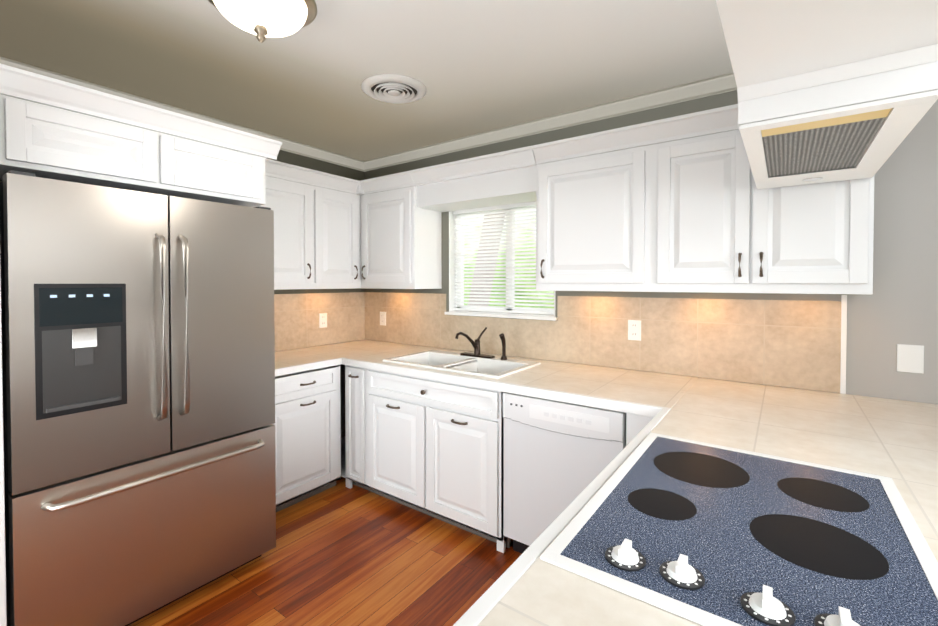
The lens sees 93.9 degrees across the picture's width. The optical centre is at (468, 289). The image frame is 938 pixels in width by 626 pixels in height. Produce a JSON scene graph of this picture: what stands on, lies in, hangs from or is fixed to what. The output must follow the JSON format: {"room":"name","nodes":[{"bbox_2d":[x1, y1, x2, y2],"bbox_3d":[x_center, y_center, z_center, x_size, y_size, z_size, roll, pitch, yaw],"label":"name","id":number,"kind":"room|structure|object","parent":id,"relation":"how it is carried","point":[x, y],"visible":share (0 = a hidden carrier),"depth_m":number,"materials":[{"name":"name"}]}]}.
{"room":"kitchen","nodes":[
{"label":"kitchen","id":0,"kind":"room"},
{"bbox_2d":[3,94,364,437],"bbox_3d":[-2.405,0.140,2.117,0.120,2.520,5.070,1,1,36],"label":"wall","id":1,"kind":"structure","parent":0,"point":[310,163],"depth_m":3.67,"materials":[{"name":"paint"}]},
{"bbox_2d":[254,158,325,289],"bbox_3d":[-1.406,-0.431,3.106,0.333,0.860,0.618,1,1,36],"label":"upper cabinet","id":2,"kind":"object","parent":1,"relation":"attached to","point":[299,209],"depth_m":3.09,"materials":[{"name":"white paint"}]},
{"bbox_2d":[274,292,365,351],"bbox_3d":[-1.375,0.250,3.434,0.010,0.433,1.410,1,1,36],"label":"tile backsplash","id":3,"kind":"structure","parent":1,"relation":"attached to","point":[296,316],"depth_m":3.60,"materials":[{"name":"beige tile"}]},
{"bbox_2d":[319,313,326,327],"bbox_3d":[-1.212,0.257,3.644,0.008,0.120,0.075,1,1,36],"label":"electrical outlet","id":4,"kind":"object","parent":3,"relation":"attached to","point":[322,320],"visible":1,"depth_m":3.64,"materials":[{"name":"white plastic"}]},
{"bbox_2d":[326,173,361,288],"bbox_3d":[-1.158,-0.437,3.450,0.333,0.860,0.523,1,1,36],"label":"upper cabinet","id":5,"kind":"object","parent":1,"relation":"attached to","point":[351,236],"depth_m":3.41,"materials":[{"name":"white paint"}]},
{"bbox_2d":[129,477,521,625],"bbox_3d":[-0.401,1.453,0.695,5.060,0.060,5.070,1,1,36],"label":"floor","id":6,"kind":"structure","parent":0,"point":[340,554],"depth_m":2.16,"materials":[{"name":"brown wood"}]},
{"bbox_2d":[0,170,275,625],"bbox_3d":[-1.641,0.494,2.126,1.057,1.812,0.940,1,1,36],"label":"fridge","id":7,"kind":"object","parent":6,"relation":"on","point":[138,357],"visible":1,"depth_m":1.74,"materials":[{"name":"grey metal"}]},
{"bbox_2d":[0,63,281,625],"bbox_3d":[-1.667,0.312,2.168,1.018,2.175,1.063,1,1,36],"label":"tall cabinet","id":8,"kind":"object","parent":6,"relation":"on","point":[38,139],"visible":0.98,"depth_m":1.77,"materials":[{"name":"white paint"}]},
{"bbox_2d":[272,365,340,511],"bbox_3d":[-1.327,0.954,2.947,0.671,0.865,0.692,1,1,36],"label":"base cabinet","id":9,"kind":"object","parent":6,"relation":"on","point":[307,423],"visible":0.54,"depth_m":2.83,"materials":[{"name":"white paint"}]},
{"bbox_2d":[275,348,342,376],"bbox_3d":[-1.347,0.498,2.933,0.646,0.045,0.658,1,1,36],"label":"countertop","id":10,"kind":"structure","parent":9,"relation":"on","point":[292,361],"depth_m":2.95,"materials":[{"name":"tile"}]},
{"bbox_2d":[341,365,364,488],"bbox_3d":[-0.564,0.948,3.289,0.231,0.864,0.753,1,1,36],"label":"base cabinet","id":11,"kind":"object","parent":6,"relation":"on","point":[353,443],"depth_m":2.99,"materials":[{"name":"white paint"}]},
{"bbox_2d":[365,368,510,552],"bbox_3d":[-0.039,0.955,2.911,1.062,0.864,0.753,1,1,36],"label":"base cabinet","id":12,"kind":"object","parent":6,"relation":"on","point":[433,448],"depth_m":2.55,"materials":[{"name":"white paint"}]},
{"bbox_2d":[503,392,625,552],"bbox_3d":[0.628,0.963,2.389,0.612,0.866,0.706,1,1,36],"label":"dishwasher","id":13,"kind":"object","parent":6,"relation":"on","point":[559,456],"visible":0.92,"depth_m":2.14,"materials":[{"name":"white"}]},
{"bbox_2d":[626,413,653,445],"bbox_3d":[0.794,0.999,0.195,2.205,0.865,4.188,1,1,36],"label":"base cabinet","id":14,"kind":"object","parent":6,"relation":"on","point":[636,424],"depth_m":1.92,"materials":[{"name":"white paint"}]},
{"bbox_2d":[303,340,937,443],"bbox_3d":[0.774,0.508,2.311,4.816,0.045,0.763,1,1,36],"label":"countertop","id":15,"kind":"structure","parent":14,"relation":"on","point":[609,388],"depth_m":2.07,"materials":[{"name":"tile"}]},
{"bbox_2d":[383,350,539,378],"bbox_3d":[-0.059,0.549,2.849,0.900,0.170,0.510,1,1,36],"label":"sink","id":16,"kind":"object","parent":15,"relation":"in","point":[496,368],"visible":0.5,"depth_m":2.90,"materials":[{"name":"white ceramic"}]},
{"bbox_2d":[455,327,506,359],"bbox_3d":[0.040,0.360,2.905,0.362,0.204,0.275,1,1,36],"label":"faucet","id":17,"kind":"object","parent":15,"relation":"on","point":[476,346],"visible":1,"depth_m":2.96,"materials":[{"name":"brown metal"}]},
{"bbox_2d":[453,404,937,625],"bbox_3d":[0.639,0.549,-0.198,2.101,0.045,3.420,1,1,36],"label":"countertop","id":18,"kind":"structure","parent":14,"relation":"on","point":[896,441],"depth_m":1.08,"materials":[{"name":"tile"}]},
{"bbox_2d":[540,432,937,625],"bbox_3d":[0.626,0.491,0.993,0.604,0.032,0.844,1,1,36],"label":"cooktop","id":19,"kind":"object","parent":18,"relation":"in","point":[703,533],"visible":1,"depth_m":0.87,"materials":[{"name":"blue"}]},
{"bbox_2d":[0,0,732,160],"bbox_3d":[-0.401,-1.126,0.653,5.060,0.060,5.070,1,1,36],"label":"ceiling","id":20,"kind":"structure","parent":0,"point":[473,67],"depth_m":2.12,"materials":[{"name":"paint"}]},
{"bbox_2d":[208,0,316,42],"bbox_3d":[-0.758,-1.004,1.596,0.390,0.211,0.390,1,1,36],"label":"ceiling light fixture","id":21,"kind":"object","parent":20,"relation":"attached to","point":[261,19],"visible":1,"depth_m":1.57,"materials":[{"name":"white glass"}]},
{"bbox_2d":[0,57,736,171],"bbox_3d":[-0.407,-1.058,0.646,4.816,0.073,4.806,1,1,36],"label":"crown molding","id":22,"kind":"structure","parent":20,"relation":"attached to","point":[719,84],"depth_m":2.81,"materials":[{"name":"beige wood"}]},
{"bbox_2d":[361,74,426,102],"bbox_3d":[-0.419,-1.111,2.459,0.360,0.026,0.360,1,1,36],"label":"ceiling vent","id":23,"kind":"object","parent":20,"relation":"in","point":[392,88],"visible":1,"depth_m":2.42,"materials":[{"name":"white metal"}]},
{"bbox_2d":[716,0,937,183],"bbox_3d":[0.159,-0.757,0.058,0.390,0.656,4.410,1,1,36],"label":"hood","id":24,"kind":"object","parent":20,"relation":"attached to","point":[788,58],"visible":0.81,"depth_m":0.97,"materials":[{"name":"white paint"}]},
{"bbox_2d":[739,90,937,188],"bbox_3d":[1.167,-0.443,1.463,0.382,0.015,0.952,1,1,36],"label":"hood insert","id":25,"kind":"object","parent":24,"relation":"attached to","point":[858,141],"visible":1,"depth_m":1.30,"materials":[{"name":"white metal"}]},
{"bbox_2d":[364,90,937,403],"bbox_3d":[1.088,0.132,2.639,4.940,2.520,0.140,1,1,36],"label":"wall","id":26,"kind":"structure","parent":0,"point":[899,305],"depth_m":1.97,"materials":[{"name":"paint"}]},
{"bbox_2d":[366,171,441,288],"bbox_3d":[-0.542,-0.438,3.509,0.558,0.860,0.333,1,1,36],"label":"upper cabinet","id":27,"kind":"object","parent":26,"relation":"attached to","point":[404,239],"depth_m":3.35,"materials":[{"name":"white paint"}]},
{"bbox_2d":[410,146,535,211],"bbox_3d":[0.078,-0.733,3.037,0.988,0.255,0.368,1,1,36],"label":"window valance","id":28,"kind":"object","parent":26,"relation":"attached to","point":[506,177],"visible":0.83,"depth_m":2.92,"materials":[{"name":"white paint"}]},
{"bbox_2d":[445,206,556,320],"bbox_3d":[0.239,-0.218,3.225,0.942,0.836,0.168,1,1,36],"label":"window","id":29,"kind":"structure","parent":26,"relation":"in","point":[452,271],"depth_m":3.35,"materials":[{"name":"white"}]},
{"bbox_2d":[453,201,553,314],"bbox_3d":[0.239,-0.228,3.225,0.870,0.791,0.040,1,1,36],"label":"window blinds","id":30,"kind":"object","parent":29,"relation":"attached to","point":[486,210],"visible":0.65,"depth_m":3.24,"materials":[{"name":"white plastic"}]},
{"bbox_2d":[532,121,651,291],"bbox_3d":[0.759,-0.423,2.572,0.663,0.860,0.333,1,1,36],"label":"upper cabinet","id":31,"kind":"object","parent":26,"relation":"attached to","point":[594,212],"depth_m":2.41,"materials":[{"name":"white paint"}]},
{"bbox_2d":[366,292,846,393],"bbox_3d":[0.404,0.241,3.036,3.363,0.463,0.014,1,1,36],"label":"tile backsplash","id":32,"kind":"structure","parent":26,"relation":"attached to","point":[793,344],"depth_m":2.51,"materials":[{"name":"beige tile"}]},
{"bbox_2d":[380,312,385,325],"bbox_3d":[-0.760,0.257,3.865,0.075,0.120,0.008,1,1,36],"label":"electrical outlet","id":33,"kind":"object","parent":32,"relation":"attached to","point":[382,318],"visible":1,"depth_m":3.86,"materials":[{"name":"white plastic"}]},
{"bbox_2d":[628,320,640,340],"bbox_3d":[0.985,0.242,2.608,0.075,0.120,0.008,1,1,36],"label":"electrical outlet","id":34,"kind":"object","parent":32,"relation":"attached to","point":[634,329],"visible":1,"depth_m":2.60,"materials":[{"name":"white plastic"}]},
{"bbox_2d":[652,104,873,294],"bbox_3d":[1.373,-0.415,2.131,0.849,0.860,0.333,1,1,36],"label":"upper cabinet","id":35,"kind":"object","parent":26,"relation":"attached to","point":[700,213],"depth_m":2.02,"materials":[{"name":"white paint"}]},
{"bbox_2d":[897,344,923,373],"bbox_3d":[1.946,0.305,1.933,0.085,0.122,0.006,1,1,36],"label":"switch plate","id":36,"kind":"object","parent":26,"relation":"attached to","point":[910,358],"visible":1,"depth_m":1.93,"materials":[{"name":"white plastic"}]},
{"label":"outside","id":37,"kind":"structure","parent":0,"visible":0},
{"bbox_2d":[464,210,553,307],"bbox_3d":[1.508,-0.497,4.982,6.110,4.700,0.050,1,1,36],"label":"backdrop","id":38,"kind":"structure","parent":37,"point":[502,266],"depth_m":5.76,"materials":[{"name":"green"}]}
]}

